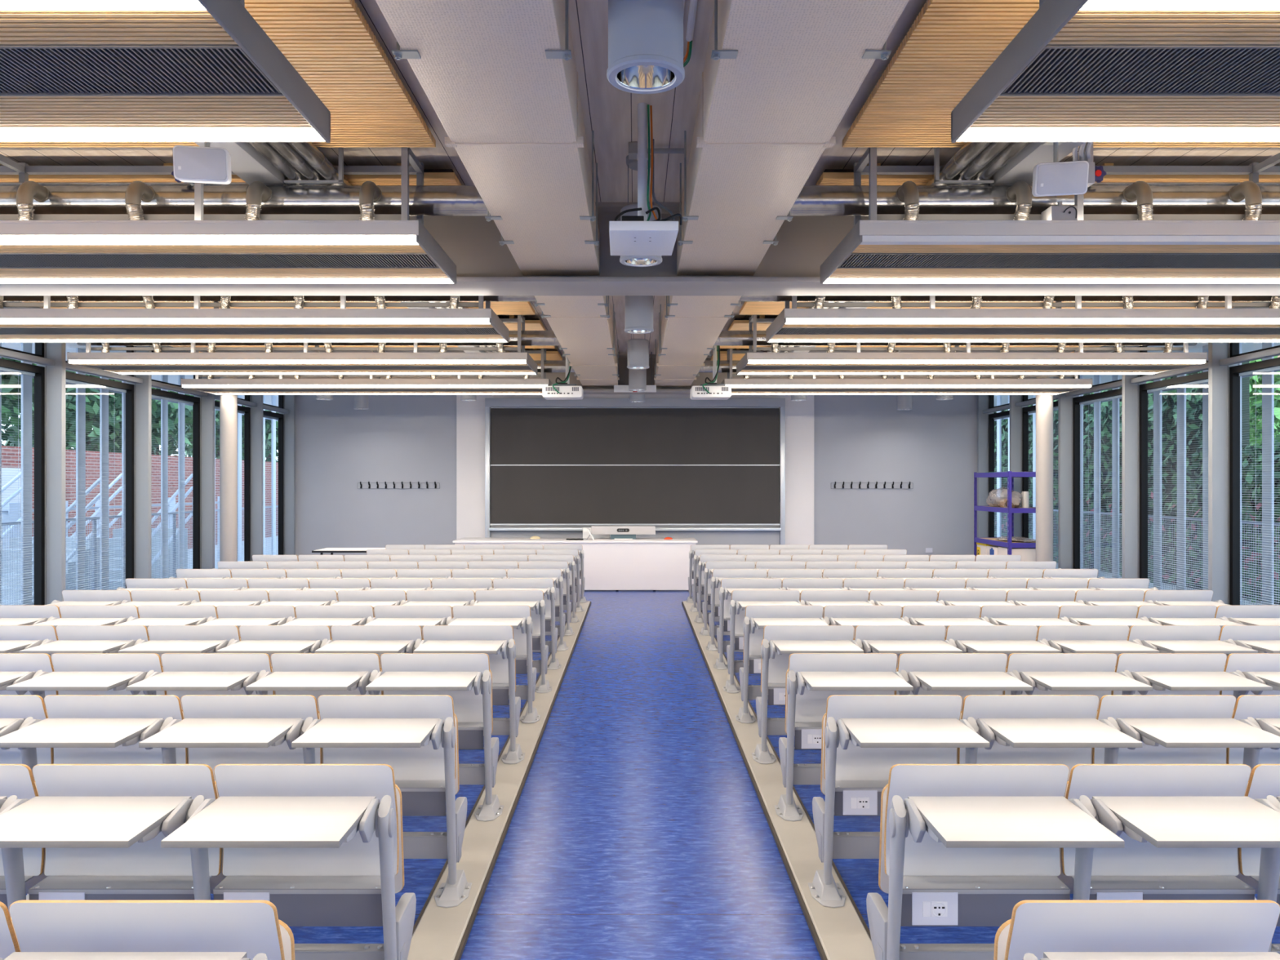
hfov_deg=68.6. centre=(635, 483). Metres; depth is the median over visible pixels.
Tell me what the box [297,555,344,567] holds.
seat
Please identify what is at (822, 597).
seat
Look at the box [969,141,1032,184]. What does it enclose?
insulated pipe
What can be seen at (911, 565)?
seat
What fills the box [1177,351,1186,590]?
post
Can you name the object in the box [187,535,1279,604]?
ground
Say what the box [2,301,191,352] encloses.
wall
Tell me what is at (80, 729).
seat
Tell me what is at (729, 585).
seat
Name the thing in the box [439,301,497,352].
insulated pipe
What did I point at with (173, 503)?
fence post
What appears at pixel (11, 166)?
frame
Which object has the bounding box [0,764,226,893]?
seat
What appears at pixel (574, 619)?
frame
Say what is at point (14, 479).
stair
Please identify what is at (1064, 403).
trim
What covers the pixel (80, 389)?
post
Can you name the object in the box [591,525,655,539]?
bar
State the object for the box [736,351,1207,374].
ceiling light fixture
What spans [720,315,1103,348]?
ceiling panel
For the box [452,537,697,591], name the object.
desk
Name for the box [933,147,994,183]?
hanger
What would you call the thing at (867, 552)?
seat
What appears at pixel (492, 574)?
seat
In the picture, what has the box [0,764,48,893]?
seat
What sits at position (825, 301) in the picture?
insulated pipe
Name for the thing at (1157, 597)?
seat
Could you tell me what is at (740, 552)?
seat
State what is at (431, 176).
ceiling panel
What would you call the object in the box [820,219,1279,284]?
ceiling light fixture
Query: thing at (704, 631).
frame
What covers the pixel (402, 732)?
seat
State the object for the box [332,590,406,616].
seat
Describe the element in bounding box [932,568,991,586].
seat
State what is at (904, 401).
recessed light
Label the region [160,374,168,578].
post
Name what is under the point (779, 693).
power socket
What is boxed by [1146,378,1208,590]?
blind
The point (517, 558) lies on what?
seat
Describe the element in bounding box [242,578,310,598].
seat
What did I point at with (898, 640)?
seat
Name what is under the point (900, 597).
seat
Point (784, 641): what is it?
seat
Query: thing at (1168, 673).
seat
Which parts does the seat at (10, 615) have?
tablet arm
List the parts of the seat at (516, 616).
tablet arm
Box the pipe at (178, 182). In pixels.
[0,170,333,185]
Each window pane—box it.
[0,366,35,604]
[66,378,126,590]
[151,395,193,578]
[214,406,244,568]
[262,415,279,555]
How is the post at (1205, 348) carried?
on the walkway
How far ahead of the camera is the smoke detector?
5.10 m
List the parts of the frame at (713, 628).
post, fascia panel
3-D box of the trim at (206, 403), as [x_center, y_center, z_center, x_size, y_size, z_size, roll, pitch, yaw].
[-6.020,-0.058,13.105,0.260,3.460,0.078,0,0,0]
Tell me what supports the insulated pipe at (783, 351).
attached to the hanger
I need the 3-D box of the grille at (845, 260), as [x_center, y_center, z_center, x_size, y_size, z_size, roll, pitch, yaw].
[3.396,-1.230,5.080,4.538,0.051,0.328,0,0,0]
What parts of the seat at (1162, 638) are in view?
tablet arm, backrest, tablet arm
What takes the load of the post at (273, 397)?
on the walkway
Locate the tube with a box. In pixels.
[1021,491,1029,507]
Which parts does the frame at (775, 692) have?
post, fascia panel, post, post, post, post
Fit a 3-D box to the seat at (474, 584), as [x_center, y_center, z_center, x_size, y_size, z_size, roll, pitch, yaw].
[-1.555,1.073,8.287,0.546,0.447,0.534,0,0,0]
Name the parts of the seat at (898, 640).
tablet arm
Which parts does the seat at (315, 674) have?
tablet arm, tablet arm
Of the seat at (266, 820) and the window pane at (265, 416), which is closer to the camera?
the seat at (266, 820)
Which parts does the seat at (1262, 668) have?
tablet arm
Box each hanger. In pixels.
[284,147,343,183]
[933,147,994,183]
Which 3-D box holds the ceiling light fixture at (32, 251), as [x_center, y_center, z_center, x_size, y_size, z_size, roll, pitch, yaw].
[-3.356,-1.254,5.133,4.568,0.110,0.994,0,0,0]
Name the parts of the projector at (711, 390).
mounting plate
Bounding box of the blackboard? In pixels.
[484,398,785,547]
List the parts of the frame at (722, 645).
post, fascia panel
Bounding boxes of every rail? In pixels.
[1,370,278,421]
[1,501,219,513]
[994,369,1279,421]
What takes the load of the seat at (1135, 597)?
attached to the frame at (736, 641)
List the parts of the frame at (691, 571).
post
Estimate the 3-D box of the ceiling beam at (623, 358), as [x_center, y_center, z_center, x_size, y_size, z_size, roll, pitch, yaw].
[0.020,-1.530,13.125,12.140,0.515,0.450,0,0,0]
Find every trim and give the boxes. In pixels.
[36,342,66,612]
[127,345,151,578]
[194,377,214,568]
[244,394,262,561]
[279,394,295,555]
[977,394,993,537]
[1009,394,1027,537]
[1057,377,1079,568]
[1121,345,1146,578]
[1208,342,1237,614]
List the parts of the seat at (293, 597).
tablet arm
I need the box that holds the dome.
[529,536,540,538]
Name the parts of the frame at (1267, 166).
post, cross rail, post, rail, rail, post, post, cross rail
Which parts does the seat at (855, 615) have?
tablet arm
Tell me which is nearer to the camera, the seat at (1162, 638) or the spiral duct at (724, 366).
the seat at (1162, 638)
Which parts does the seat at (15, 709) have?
tablet arm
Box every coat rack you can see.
[357,481,439,488]
[831,481,912,488]
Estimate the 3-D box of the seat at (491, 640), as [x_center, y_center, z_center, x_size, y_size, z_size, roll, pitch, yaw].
[-1.005,1.073,5.500,0.546,0.447,0.534,0,0,0]
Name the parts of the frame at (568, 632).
fascia panel, post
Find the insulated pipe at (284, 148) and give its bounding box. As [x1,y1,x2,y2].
[266,141,330,185]
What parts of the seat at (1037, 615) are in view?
tablet arm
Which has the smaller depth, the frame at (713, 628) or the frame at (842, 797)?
the frame at (842, 797)
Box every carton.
[976,542,996,555]
[986,546,1001,555]
[998,546,1035,561]
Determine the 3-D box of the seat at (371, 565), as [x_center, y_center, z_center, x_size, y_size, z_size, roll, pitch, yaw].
[-2.655,1.073,10.145,0.546,0.447,0.534,0,0,0]
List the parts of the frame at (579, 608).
post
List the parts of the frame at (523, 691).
post, post, post, fascia panel, post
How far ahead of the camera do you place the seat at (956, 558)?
11.21 m
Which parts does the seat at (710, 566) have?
tablet arm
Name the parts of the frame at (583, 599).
post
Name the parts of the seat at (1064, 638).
tablet arm, tablet arm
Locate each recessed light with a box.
[315,394,333,399]
[353,394,368,409]
[460,394,476,400]
[606,0,684,93]
[619,164,662,266]
[624,295,653,333]
[626,333,648,368]
[628,368,646,391]
[629,394,644,402]
[791,394,807,400]
[897,394,911,409]
[936,394,953,399]
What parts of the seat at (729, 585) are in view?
tablet arm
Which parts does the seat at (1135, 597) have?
tablet arm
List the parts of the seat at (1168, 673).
tablet arm, tablet arm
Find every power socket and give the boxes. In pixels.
[39,892,85,900]
[223,892,270,901]
[727,620,730,631]
[738,637,743,649]
[753,658,760,673]
[773,688,785,704]
[801,728,822,748]
[842,790,877,814]
[911,892,957,924]
[1096,892,1142,900]
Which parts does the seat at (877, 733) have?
tablet arm, tablet arm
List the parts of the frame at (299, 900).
post, fascia panel, fascia panel, post, fascia panel, post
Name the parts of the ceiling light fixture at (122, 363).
plate, plate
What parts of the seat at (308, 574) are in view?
backrest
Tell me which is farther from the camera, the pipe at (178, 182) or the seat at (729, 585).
the seat at (729, 585)
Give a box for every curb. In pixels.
[407,600,591,959]
[681,600,875,959]
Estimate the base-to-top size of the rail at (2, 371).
0.040 m
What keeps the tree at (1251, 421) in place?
on the ground
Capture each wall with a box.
[1,445,278,548]
[1,467,20,549]
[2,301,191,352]
[295,394,977,560]
[456,394,813,549]
[994,361,1279,604]
[1083,301,1270,352]
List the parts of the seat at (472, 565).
backrest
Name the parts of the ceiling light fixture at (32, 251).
plate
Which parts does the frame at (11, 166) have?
cross rail, post, post, rail, rail, post, cross rail, post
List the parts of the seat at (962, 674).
tablet arm, tablet arm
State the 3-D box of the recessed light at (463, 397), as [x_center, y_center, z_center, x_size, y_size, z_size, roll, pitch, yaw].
[-2.420,-1.499,13.620,0.233,0.578,0.233,0,0,0]
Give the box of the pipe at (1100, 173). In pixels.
[944,165,1279,185]
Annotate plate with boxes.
[613,351,656,391]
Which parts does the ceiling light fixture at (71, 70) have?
plate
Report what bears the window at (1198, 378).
in the wall at (1089, 351)
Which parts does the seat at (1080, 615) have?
tablet arm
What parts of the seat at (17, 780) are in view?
tablet arm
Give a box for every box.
[628,142,684,159]
[1041,201,1077,220]
[1071,141,1094,187]
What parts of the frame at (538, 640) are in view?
fascia panel, post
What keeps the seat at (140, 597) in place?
attached to the frame at (538, 640)
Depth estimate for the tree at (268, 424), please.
35.91 m
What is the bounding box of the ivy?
[993,370,1279,604]
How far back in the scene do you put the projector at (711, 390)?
10.65 m
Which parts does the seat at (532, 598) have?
tablet arm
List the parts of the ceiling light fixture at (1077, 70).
plate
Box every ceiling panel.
[0,0,435,147]
[0,163,461,185]
[21,301,534,315]
[169,315,555,348]
[199,348,562,360]
[711,348,1074,360]
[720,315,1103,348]
[739,301,1253,315]
[815,163,1279,185]
[842,0,1279,147]
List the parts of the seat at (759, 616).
tablet arm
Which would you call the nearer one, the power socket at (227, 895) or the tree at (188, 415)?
the power socket at (227, 895)
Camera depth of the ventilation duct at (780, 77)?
3.43 m
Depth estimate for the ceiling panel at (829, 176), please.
5.19 m
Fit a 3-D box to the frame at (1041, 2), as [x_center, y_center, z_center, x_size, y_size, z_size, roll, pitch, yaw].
[3.377,-1.534,2.572,4.386,0.469,0.376,0,0,0]
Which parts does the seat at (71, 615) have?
backrest, tablet arm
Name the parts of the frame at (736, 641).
post, fascia panel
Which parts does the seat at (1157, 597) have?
tablet arm, backrest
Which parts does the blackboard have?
board panel, panel frame, board panel, panel frame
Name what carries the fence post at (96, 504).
on the ground
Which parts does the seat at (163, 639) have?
tablet arm, tablet arm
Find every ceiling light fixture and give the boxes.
[0,0,330,142]
[0,219,456,284]
[0,307,508,342]
[66,351,537,374]
[180,378,552,395]
[720,378,1093,395]
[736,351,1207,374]
[740,295,1279,308]
[765,307,1279,342]
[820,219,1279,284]
[951,0,1279,142]
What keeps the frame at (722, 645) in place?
on the floor
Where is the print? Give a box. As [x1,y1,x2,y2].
[990,547,994,555]
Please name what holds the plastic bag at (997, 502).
on the metal shelving
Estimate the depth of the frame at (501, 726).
5.58 m
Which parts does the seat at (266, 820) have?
tablet arm, backrest, tablet arm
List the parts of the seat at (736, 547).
backrest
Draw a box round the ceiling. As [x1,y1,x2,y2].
[0,0,1279,354]
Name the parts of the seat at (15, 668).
tablet arm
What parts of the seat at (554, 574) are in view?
tablet arm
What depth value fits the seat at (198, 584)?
8.42 m
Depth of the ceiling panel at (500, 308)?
8.97 m
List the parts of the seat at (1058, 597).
tablet arm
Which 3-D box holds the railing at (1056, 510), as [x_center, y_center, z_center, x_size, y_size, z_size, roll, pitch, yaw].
[7.670,1.087,16.250,0.060,1.230,15.500,0,0,0]
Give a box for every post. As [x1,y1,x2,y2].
[0,342,1,604]
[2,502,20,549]
[21,342,31,604]
[66,501,68,537]
[75,347,85,590]
[94,500,109,537]
[99,376,108,590]
[121,380,127,588]
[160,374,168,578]
[168,497,175,528]
[177,374,184,568]
[214,399,215,568]
[217,496,219,557]
[237,394,241,561]
[262,394,265,555]
[271,395,275,555]
[996,395,1001,537]
[1008,394,1009,471]
[1032,394,1035,540]
[1079,375,1083,568]
[1093,374,1100,577]
[1111,374,1119,578]
[1153,378,1161,590]
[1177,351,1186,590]
[1202,344,1208,590]
[1237,342,1241,604]
[1262,342,1274,604]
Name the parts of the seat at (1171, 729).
tablet arm, tablet arm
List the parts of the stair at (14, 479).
handrail, handrail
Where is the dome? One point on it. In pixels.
(532, 537)
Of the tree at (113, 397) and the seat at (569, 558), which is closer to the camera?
the seat at (569, 558)
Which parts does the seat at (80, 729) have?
tablet arm, tablet arm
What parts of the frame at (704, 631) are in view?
post, fascia panel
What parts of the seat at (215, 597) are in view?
tablet arm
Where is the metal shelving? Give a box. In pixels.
[973,471,1035,561]
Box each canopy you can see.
[1,342,278,412]
[994,342,1279,406]
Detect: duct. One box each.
[0,181,491,220]
[0,295,535,308]
[75,330,559,352]
[193,141,289,185]
[206,360,574,378]
[375,0,599,275]
[400,301,485,352]
[533,295,619,386]
[653,295,741,386]
[676,0,909,275]
[698,360,1064,378]
[714,330,1197,352]
[786,181,1279,220]
[787,301,875,352]
[987,141,1085,185]
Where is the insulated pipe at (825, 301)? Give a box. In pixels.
[778,301,835,352]
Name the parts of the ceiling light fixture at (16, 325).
plate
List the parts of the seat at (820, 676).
tablet arm, tablet arm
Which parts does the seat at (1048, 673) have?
tablet arm, tablet arm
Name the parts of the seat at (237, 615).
tablet arm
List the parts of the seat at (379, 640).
tablet arm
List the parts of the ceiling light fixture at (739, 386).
plate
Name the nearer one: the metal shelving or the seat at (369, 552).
the seat at (369, 552)
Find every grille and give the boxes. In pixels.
[0,44,284,96]
[0,253,439,268]
[0,327,499,334]
[90,365,531,369]
[173,146,226,180]
[192,388,542,391]
[731,388,1080,391]
[742,365,1183,369]
[775,327,1279,334]
[837,253,1279,268]
[999,44,1279,96]
[1036,162,1088,195]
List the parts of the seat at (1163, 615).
tablet arm, backrest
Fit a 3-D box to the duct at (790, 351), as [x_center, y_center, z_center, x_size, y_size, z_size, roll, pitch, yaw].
[1.985,-1.631,9.635,0.190,0.105,6.430,0,0,0]
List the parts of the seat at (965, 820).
tablet arm, backrest, tablet arm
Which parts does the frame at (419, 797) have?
post, post, post, fascia panel, post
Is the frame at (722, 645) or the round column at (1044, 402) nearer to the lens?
the frame at (722, 645)
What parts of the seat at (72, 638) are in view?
tablet arm, backrest, tablet arm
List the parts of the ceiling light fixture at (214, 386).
plate, plate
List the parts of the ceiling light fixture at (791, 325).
plate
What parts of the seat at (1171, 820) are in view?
tablet arm, tablet arm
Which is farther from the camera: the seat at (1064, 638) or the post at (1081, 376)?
the post at (1081, 376)
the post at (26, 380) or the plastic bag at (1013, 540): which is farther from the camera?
the plastic bag at (1013, 540)
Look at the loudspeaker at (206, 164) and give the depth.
4.05 m
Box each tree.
[1,356,89,446]
[1,370,194,456]
[108,386,219,455]
[173,404,278,462]
[241,410,279,462]
[1249,355,1279,445]
[1249,401,1279,444]
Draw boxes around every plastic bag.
[989,497,1020,507]
[1001,537,1031,542]
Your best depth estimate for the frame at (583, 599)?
12.99 m
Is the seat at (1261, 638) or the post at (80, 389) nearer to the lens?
the seat at (1261, 638)
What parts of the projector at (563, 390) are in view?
mounting plate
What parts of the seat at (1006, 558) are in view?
backrest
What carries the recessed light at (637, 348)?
in the ceiling
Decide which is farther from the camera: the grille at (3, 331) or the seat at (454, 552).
the seat at (454, 552)
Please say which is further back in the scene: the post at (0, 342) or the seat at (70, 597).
the post at (0, 342)
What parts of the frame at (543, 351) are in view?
post, rail, post, rail, post, post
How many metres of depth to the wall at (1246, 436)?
17.81 m
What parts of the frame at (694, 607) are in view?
post, fascia panel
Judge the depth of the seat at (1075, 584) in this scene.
8.42 m
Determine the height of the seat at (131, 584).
0.447 m
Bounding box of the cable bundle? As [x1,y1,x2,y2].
[566,538,583,540]
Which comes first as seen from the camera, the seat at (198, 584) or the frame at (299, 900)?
the frame at (299, 900)
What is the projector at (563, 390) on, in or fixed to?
hanging from the ceiling
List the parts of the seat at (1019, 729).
tablet arm, tablet arm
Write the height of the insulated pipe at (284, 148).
0.087 m
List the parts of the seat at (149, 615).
tablet arm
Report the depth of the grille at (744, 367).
9.78 m
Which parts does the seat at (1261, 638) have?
tablet arm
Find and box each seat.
[0,604,61,633]
[0,625,58,665]
[0,653,58,709]
[0,694,53,764]
[0,694,188,764]
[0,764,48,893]
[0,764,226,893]
[0,900,294,959]
[0,901,21,959]
[6,653,166,694]
[19,625,150,654]
[31,604,139,628]
[47,590,132,608]
[115,604,217,636]
[117,578,187,599]
[117,625,240,666]
[118,590,200,614]
[125,653,275,710]
[138,694,322,780]
[160,764,404,893]
[171,568,231,586]
[180,578,248,599]
[190,590,270,615]
[198,604,296,635]
[216,625,332,666]
[217,561,268,575]
[226,568,287,586]
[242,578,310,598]
[245,653,383,711]
[252,555,298,568]
[261,590,337,615]
[267,561,318,577]
[281,604,374,635]
[283,568,342,583]
[291,694,459,795]
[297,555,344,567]
[305,578,370,598]
[315,625,423,667]
[317,561,368,576]
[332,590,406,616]
[339,568,396,584]
[344,555,390,564]
[364,604,453,638]
[365,653,493,735]
[366,549,408,556]
[367,578,431,600]
[368,561,417,577]
[385,544,424,551]
[390,555,435,568]
[395,568,451,585]
[403,590,475,617]
[408,549,451,561]
[413,625,515,695]
[417,561,468,577]
[425,544,464,551]
[430,578,493,600]
[435,555,482,566]
[448,604,530,666]
[451,549,493,560]
[451,568,506,587]
[464,544,503,551]
[468,561,518,572]
[473,590,543,634]
[482,555,528,568]
[492,578,553,617]
[493,549,536,556]
[503,544,542,551]
[506,568,561,612]
[518,561,568,600]
[528,555,573,591]
[536,549,578,582]
[543,544,582,569]
[690,544,729,576]
[694,549,737,577]
[699,555,745,591]
[705,561,755,600]
[712,568,767,612]
[720,578,782,626]
[729,544,768,555]
[729,590,801,634]
[737,549,779,556]
[742,604,828,666]
[745,555,791,568]
[755,561,805,577]
[760,625,863,692]
[767,568,822,588]
[768,544,808,555]
[779,549,822,561]
[782,578,844,600]
[784,653,913,735]
[791,555,837,568]
[800,590,871,617]
[805,561,855,576]
[808,544,848,555]
[820,694,989,795]
[822,549,864,561]
[822,568,879,587]
[822,604,911,638]
[837,555,883,564]
[843,578,906,600]
[848,544,887,555]
[853,625,962,667]
[855,561,906,577]
[864,549,906,557]
[868,590,942,616]
[877,568,934,586]
[878,764,1124,893]
[883,555,928,567]
[894,653,1032,711]
[901,604,995,636]
[903,578,969,598]
[905,561,955,575]
[928,555,975,568]
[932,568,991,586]
[937,590,1013,615]
[944,625,1061,666]
[955,561,1006,577]
[957,694,1142,780]
[964,578,1031,599]
[975,555,1021,565]
[978,604,1078,635]
[986,568,1047,585]
[993,900,1279,959]
[1003,653,1152,710]
[1005,561,1056,574]
[1005,590,1085,615]
[1025,578,1094,599]
[1035,625,1159,664]
[1041,568,1102,584]
[1056,764,1279,893]
[1057,604,1161,636]
[1074,590,1156,614]
[1086,578,1156,599]
[1091,694,1279,764]
[1111,653,1272,694]
[1126,625,1257,654]
[1136,604,1244,627]
[1142,590,1227,608]
[1213,604,1279,633]
[1217,625,1279,663]
[1219,653,1279,695]
[1226,694,1279,764]
[1235,764,1279,893]
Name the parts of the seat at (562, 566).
tablet arm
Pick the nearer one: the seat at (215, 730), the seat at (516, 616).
the seat at (215, 730)
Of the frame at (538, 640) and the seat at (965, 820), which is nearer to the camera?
the seat at (965, 820)
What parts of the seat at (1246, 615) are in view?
tablet arm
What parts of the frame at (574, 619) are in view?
post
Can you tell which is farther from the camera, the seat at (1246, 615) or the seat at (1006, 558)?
the seat at (1006, 558)
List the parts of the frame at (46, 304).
post, post, rail, post, post, post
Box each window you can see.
[0,342,54,604]
[66,345,142,590]
[151,350,207,578]
[214,394,257,568]
[262,394,289,555]
[982,394,1009,537]
[1015,394,1057,561]
[1065,351,1121,578]
[1130,345,1208,590]
[1218,306,1279,604]
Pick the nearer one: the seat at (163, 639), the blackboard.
the seat at (163, 639)
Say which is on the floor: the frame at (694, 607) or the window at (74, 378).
the frame at (694, 607)
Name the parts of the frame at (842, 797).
post, fascia panel, post, post, post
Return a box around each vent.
[545,386,578,391]
[695,386,728,391]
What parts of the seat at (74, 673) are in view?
tablet arm, tablet arm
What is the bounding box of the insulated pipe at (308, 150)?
[287,141,351,185]
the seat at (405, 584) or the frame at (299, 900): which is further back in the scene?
the seat at (405, 584)
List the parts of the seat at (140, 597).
tablet arm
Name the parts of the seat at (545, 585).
tablet arm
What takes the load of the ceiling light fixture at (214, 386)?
attached to the frame at (543, 351)
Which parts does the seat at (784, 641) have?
tablet arm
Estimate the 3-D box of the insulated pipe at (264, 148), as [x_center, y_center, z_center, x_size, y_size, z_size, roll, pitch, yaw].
[-1.790,-1.630,3.050,0.087,0.087,5.700,0,0,0]
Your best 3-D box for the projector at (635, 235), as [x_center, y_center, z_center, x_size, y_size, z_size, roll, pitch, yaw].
[0.047,-1.461,4.430,0.340,0.654,0.470,0,0,0]
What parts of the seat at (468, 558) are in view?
backrest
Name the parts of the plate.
rod, plate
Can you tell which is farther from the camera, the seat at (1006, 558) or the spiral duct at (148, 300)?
the seat at (1006, 558)
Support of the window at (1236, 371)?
in the wall at (1089, 351)
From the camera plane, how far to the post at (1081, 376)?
15.56 m
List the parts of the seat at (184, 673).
tablet arm, tablet arm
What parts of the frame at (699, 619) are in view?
post, fascia panel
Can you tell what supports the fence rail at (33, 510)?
attached to the fence post at (96, 504)
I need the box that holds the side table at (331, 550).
[311,547,386,555]
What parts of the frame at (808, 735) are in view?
post, fascia panel, post, post, post, post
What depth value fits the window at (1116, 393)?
12.77 m
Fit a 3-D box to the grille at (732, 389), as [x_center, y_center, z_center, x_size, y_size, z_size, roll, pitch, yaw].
[3.396,-1.230,12.079,4.538,0.051,0.328,0,0,0]
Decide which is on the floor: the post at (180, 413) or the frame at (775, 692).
the frame at (775, 692)
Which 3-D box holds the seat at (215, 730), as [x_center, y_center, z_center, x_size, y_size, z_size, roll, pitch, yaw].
[-1.555,1.073,3.642,0.546,0.447,0.534,0,0,0]
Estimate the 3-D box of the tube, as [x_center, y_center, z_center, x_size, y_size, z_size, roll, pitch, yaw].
[5.640,0.230,13.550,0.100,0.235,0.100,0,0,0]
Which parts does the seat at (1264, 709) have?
tablet arm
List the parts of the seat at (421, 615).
tablet arm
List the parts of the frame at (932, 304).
post, post, post, rail, post, post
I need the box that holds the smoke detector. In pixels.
[626,153,651,170]
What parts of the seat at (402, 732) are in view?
tablet arm, tablet arm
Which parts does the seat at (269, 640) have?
tablet arm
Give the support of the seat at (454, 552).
attached to the frame at (579, 608)
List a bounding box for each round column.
[219,377,237,561]
[1035,377,1053,561]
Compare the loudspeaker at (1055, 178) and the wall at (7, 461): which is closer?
the loudspeaker at (1055, 178)
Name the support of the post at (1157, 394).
on the walkway
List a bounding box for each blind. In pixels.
[993,415,1009,537]
[1079,395,1121,578]
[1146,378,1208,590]
[1239,365,1279,604]
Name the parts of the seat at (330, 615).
tablet arm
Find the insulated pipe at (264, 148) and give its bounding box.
[246,141,307,184]
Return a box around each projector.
[542,355,583,399]
[608,102,682,255]
[689,345,731,399]
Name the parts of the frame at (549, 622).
fascia panel, post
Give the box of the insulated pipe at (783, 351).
[779,301,846,352]
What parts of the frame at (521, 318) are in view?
post, post, rail, post, post, rail, post, cross rail, post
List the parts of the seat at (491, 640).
tablet arm, tablet arm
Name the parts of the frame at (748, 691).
post, fascia panel, post, post, post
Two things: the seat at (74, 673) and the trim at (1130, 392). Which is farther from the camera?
the trim at (1130, 392)
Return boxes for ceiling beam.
[0,202,1279,295]
[213,354,1057,394]
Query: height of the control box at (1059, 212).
0.109 m
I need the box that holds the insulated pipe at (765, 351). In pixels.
[762,301,825,352]
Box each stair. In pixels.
[1,471,99,604]
[66,473,192,590]
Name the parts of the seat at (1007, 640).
tablet arm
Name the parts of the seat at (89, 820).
tablet arm, tablet arm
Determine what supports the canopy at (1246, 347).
attached to the ceiling
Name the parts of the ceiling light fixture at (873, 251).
plate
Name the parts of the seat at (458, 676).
tablet arm, tablet arm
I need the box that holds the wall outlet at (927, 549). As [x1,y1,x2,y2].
[925,547,932,552]
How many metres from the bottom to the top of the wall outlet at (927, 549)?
0.080 m
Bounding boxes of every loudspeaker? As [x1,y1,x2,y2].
[173,141,231,184]
[1031,141,1088,196]
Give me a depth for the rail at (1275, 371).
13.04 m
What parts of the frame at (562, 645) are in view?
fascia panel, post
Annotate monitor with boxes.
[582,527,609,538]
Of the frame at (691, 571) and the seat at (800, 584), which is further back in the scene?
the frame at (691, 571)
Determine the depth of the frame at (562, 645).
9.27 m
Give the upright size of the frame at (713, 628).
0.754 m
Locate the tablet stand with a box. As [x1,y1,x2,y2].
[586,528,594,539]
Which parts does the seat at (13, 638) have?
tablet arm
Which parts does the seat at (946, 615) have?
tablet arm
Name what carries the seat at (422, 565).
attached to the frame at (568, 632)
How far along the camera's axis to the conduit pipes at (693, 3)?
3.61 m
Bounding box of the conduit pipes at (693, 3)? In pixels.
[683,0,697,66]
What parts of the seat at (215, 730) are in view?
tablet arm, tablet arm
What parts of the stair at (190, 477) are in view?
handrail, handrail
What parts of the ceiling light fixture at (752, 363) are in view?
plate, plate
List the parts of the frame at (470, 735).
post, post, post, post, fascia panel, post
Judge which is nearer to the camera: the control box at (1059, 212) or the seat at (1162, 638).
the control box at (1059, 212)
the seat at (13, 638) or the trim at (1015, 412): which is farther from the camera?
the trim at (1015, 412)
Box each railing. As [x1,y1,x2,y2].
[1,506,278,604]
[994,509,1279,604]
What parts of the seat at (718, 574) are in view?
tablet arm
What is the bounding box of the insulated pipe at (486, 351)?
[427,301,493,352]
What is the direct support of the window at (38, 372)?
in the wall at (163, 351)
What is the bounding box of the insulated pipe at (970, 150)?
[924,141,991,185]
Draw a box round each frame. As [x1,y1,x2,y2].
[0,147,423,225]
[0,795,416,959]
[3,295,490,308]
[18,716,471,907]
[31,670,503,821]
[40,638,524,764]
[46,616,540,723]
[50,600,551,693]
[85,315,524,352]
[116,586,561,669]
[168,576,568,650]
[195,348,546,378]
[212,568,574,635]
[239,0,244,7]
[248,560,579,622]
[252,952,267,959]
[569,555,583,612]
[571,550,587,603]
[685,550,702,603]
[689,555,704,612]
[693,560,1025,622]
[699,568,1061,635]
[705,576,1105,650]
[713,586,1158,669]
[723,600,1224,693]
[727,348,1078,378]
[735,616,1229,723]
[749,315,1188,352]
[751,638,1236,764]
[774,670,1246,821]
[784,295,1270,308]
[808,716,1261,907]
[853,147,1279,226]
[866,795,1279,959]
[1022,952,1038,959]
[1039,0,1045,8]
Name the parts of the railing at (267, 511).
post, handrail, post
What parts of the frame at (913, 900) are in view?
post, fascia panel, post, fascia panel, fascia panel, post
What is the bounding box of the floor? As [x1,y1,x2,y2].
[26,590,1279,959]
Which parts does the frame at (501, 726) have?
post, post, post, post, fascia panel, post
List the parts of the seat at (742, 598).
tablet arm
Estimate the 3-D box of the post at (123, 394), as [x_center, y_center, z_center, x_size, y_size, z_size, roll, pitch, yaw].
[-7.380,-0.048,13.590,0.030,3.498,0.170,0,0,0]
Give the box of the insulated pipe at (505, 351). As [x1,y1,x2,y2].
[457,301,510,352]
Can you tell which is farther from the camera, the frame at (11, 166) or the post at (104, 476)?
the post at (104, 476)
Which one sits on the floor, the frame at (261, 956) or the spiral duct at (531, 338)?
the frame at (261, 956)
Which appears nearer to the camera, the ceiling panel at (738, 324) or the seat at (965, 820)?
the seat at (965, 820)
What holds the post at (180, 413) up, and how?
on the walkway
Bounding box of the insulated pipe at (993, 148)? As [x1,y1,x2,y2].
[946,141,1012,185]
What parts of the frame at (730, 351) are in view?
post, post, rail, post, rail, post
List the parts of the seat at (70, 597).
backrest, tablet arm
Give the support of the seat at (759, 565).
attached to the frame at (704, 631)
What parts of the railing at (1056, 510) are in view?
handrail, post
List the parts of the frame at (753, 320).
post, post, rail, post, post, rail, post, post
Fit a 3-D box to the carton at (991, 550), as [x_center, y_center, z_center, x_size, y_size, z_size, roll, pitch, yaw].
[5.531,1.134,13.880,0.498,0.404,0.400,0,0,0]

